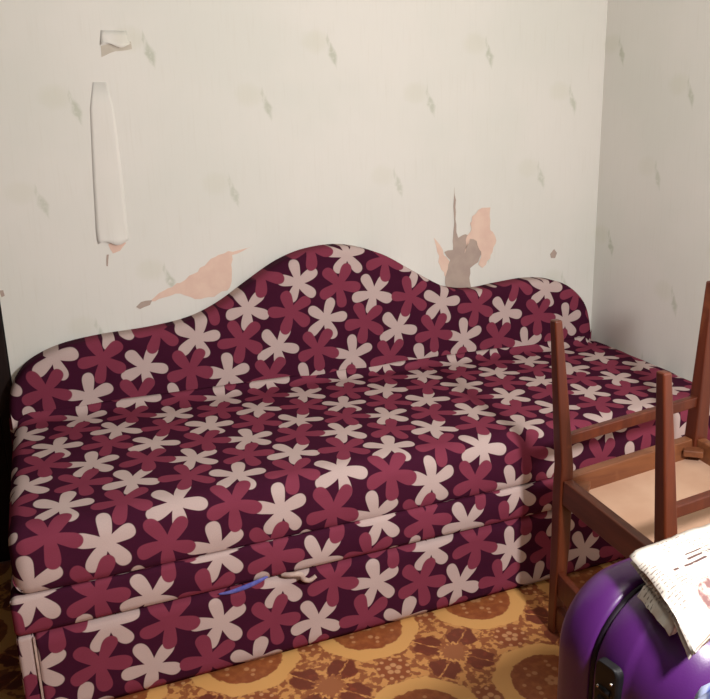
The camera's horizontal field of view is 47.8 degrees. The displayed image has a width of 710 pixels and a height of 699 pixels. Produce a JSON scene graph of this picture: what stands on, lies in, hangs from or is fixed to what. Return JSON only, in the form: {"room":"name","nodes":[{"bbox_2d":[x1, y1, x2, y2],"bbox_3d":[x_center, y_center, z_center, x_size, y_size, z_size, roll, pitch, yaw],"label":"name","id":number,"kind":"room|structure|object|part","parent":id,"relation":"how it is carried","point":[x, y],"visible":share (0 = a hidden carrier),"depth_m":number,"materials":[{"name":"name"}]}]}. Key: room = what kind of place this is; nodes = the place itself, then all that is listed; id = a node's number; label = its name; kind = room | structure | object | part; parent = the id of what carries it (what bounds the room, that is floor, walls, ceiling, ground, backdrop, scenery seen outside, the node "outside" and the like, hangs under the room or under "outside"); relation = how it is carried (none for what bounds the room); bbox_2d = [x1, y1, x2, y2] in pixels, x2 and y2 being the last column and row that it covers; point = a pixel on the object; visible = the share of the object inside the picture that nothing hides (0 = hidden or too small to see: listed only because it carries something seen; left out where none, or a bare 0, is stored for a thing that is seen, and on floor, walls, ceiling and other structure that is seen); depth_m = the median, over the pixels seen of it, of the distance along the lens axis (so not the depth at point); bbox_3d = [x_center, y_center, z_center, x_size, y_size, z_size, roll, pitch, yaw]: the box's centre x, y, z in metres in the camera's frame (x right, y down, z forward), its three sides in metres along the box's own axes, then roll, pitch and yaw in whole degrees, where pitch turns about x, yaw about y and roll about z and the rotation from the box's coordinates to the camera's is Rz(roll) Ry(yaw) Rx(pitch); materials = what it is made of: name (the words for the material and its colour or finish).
{"room":"bedroom","nodes":[
{"label":"bedroom","id":0,"kind":"room"},
{"bbox_2d":[0,0,607,382],"bbox_3d":[-0.751,-0.652,2.092,3.495,2.550,0.130,-7,16,-20],"label":"wall","id":1,"kind":"structure","parent":0,"point":[156,156],"depth_m":2.26,"materials":[{"name":"white paper"}]},
{"bbox_2d":[0,304,12,561],"bbox_3d":[-1.370,-0.334,1.923,0.886,2.057,0.135,-7,16,-20],"label":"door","id":2,"kind":"structure","parent":1,"relation":"in","point":[6,453],"depth_m":2.20,"materials":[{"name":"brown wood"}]},
{"bbox_3d":[-1.373,-0.336,1.929,0.886,2.057,0.122,-7,16,-20],"label":"frame","id":3,"kind":"part","parent":2,"relation":"part of","materials":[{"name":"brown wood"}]},
{"bbox_2d":[0,558,626,698],"bbox_3d":[-0.028,1.116,0.577,3.595,0.100,4.220,-7,16,-20],"label":"floor","id":4,"kind":"structure","parent":0,"point":[501,645],"depth_m":1.84,"materials":[{"name":"carpet"}]},
{"bbox_2d":[8,244,709,698],"bbox_3d":[0.071,0.177,2.183,1.894,0.849,0.706,-7,16,-20],"label":"bed","id":5,"kind":"object","parent":4,"relation":"on","point":[365,424],"depth_m":1.99,"materials":[{"name":"fabric"}]},
{"bbox_3d":[-0.783,0.600,1.942,0.034,0.205,0.668,-7,16,-20],"label":"panel","id":6,"kind":"part","parent":5,"relation":"part of","materials":[{"name":"fabric"}]},
{"bbox_3d":[-0.240,0.523,1.776,0.126,0.022,0.016,-8,17,-23],"label":"cloth strip","id":7,"kind":"part","parent":5,"relation":"part of","materials":[{"name":"blue fabric"}]},
{"bbox_2d":[281,571,316,582],"bbox_3d":[-0.127,0.517,1.818,0.084,0.036,0.019,-5,16,-13],"label":"tie","id":8,"kind":"object","parent":5,"relation":"in","point":[301,575],"visible":1,"depth_m":1.81,"materials":[{"name":"beige fabric"}]},
{"bbox_3d":[-0.067,-0.056,2.415,1.850,0.514,0.072,-7,16,-20],"label":"headboard","id":9,"kind":"part","parent":5,"relation":"part of","materials":[{"name":"fabric"}]},
{"bbox_3d":[0.206,0.557,1.994,1.855,0.208,0.022,-8,16,-21],"label":"panel","id":10,"kind":"part","parent":5,"relation":"part of","materials":[{"name":"fabric"}]},
{"bbox_2d":[8,330,709,592],"bbox_3d":[0.076,0.209,2.195,1.881,0.185,0.702,-7,16,-20],"label":"seat cushion","id":11,"kind":"object","parent":5,"relation":"on","point":[107,489],"depth_m":1.96,"materials":[{"name":"fabric"}]},
{"bbox_2d":[548,281,709,632],"bbox_3d":[0.699,0.302,1.729,0.448,0.820,0.382,-7,16,-20],"label":"wooden chair","id":12,"kind":"object","parent":4,"relation":"on","point":[638,499],"visible":0.64,"depth_m":1.81,"materials":[{"name":"brown wood"}]},
{"bbox_3d":[0.463,0.306,1.830,0.062,0.773,0.033,-7,16,-20],"label":"leg","id":13,"kind":"part","parent":12,"relation":"part of","materials":[{"name":"brown wood"}]},
{"bbox_3d":[0.534,0.371,1.688,0.024,0.080,0.310,-7,16,-19],"label":"seat rail","id":14,"kind":"part","parent":12,"relation":"part of","materials":[{"name":"brown wood"}]},
{"bbox_3d":[0.651,0.276,1.892,0.345,0.093,0.026,-7,16,-19],"label":"seat rail","id":15,"kind":"part","parent":12,"relation":"part of","materials":[{"name":"brown wood"}]},
{"bbox_3d":[0.709,0.350,1.748,0.354,0.071,0.321,-7,16,-20],"label":"seat panel","id":16,"kind":"part","parent":12,"relation":"part of","materials":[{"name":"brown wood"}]},
{"bbox_3d":[0.578,0.398,1.525,0.062,0.750,0.033,-7,16,-20],"label":"leg","id":17,"kind":"part","parent":12,"relation":"part of","materials":[{"name":"brown wood"}]},
{"bbox_3d":[0.822,0.050,1.897,0.044,0.427,0.040,-7,16,-20],"label":"leg","id":18,"kind":"part","parent":12,"relation":"part of","materials":[{"name":"brown wood"}]},
{"bbox_3d":[0.883,0.288,1.796,0.024,0.080,0.310,-7,16,-19],"label":"seat rail","id":19,"kind":"part","parent":12,"relation":"part of","materials":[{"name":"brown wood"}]},
{"bbox_2d":[557,558,709,698],"bbox_3d":[0.512,0.585,1.212,0.418,0.560,0.248,-10,17,-28],"label":"suitcase","id":20,"kind":"object","parent":4,"relation":"on","point":[611,646],"visible":0.75,"depth_m":1.08,"materials":[{"name":"purple plastic"}]},
{"bbox_2d":[629,523,709,659],"bbox_3d":[0.537,0.310,1.127,0.364,0.065,0.151,-10,17,-28],"label":"newspaper","id":21,"kind":"object","parent":20,"relation":"on","point":[675,570],"visible":1,"depth_m":1.06,"materials":[{"name":"white paper"}]},
{"bbox_2d":[694,683,709,698],"bbox_3d":[0.417,0.632,0.917,0.220,0.627,0.104,-7,16,-20],"label":"plastic bag","id":22,"kind":"object","parent":4,"relation":"on","point":[704,691],"visible":1,"depth_m":0.84,"materials":[{"name":"white plastic"}]},
{"bbox_2d":[591,0,709,381],"bbox_3d":[1.570,-0.368,0.813,0.100,2.550,4.000,-7,16,-20],"label":"wall","id":23,"kind":"structure","parent":0,"point":[651,275],"depth_m":2.43,"materials":[{"name":"white paint"}]}
]}

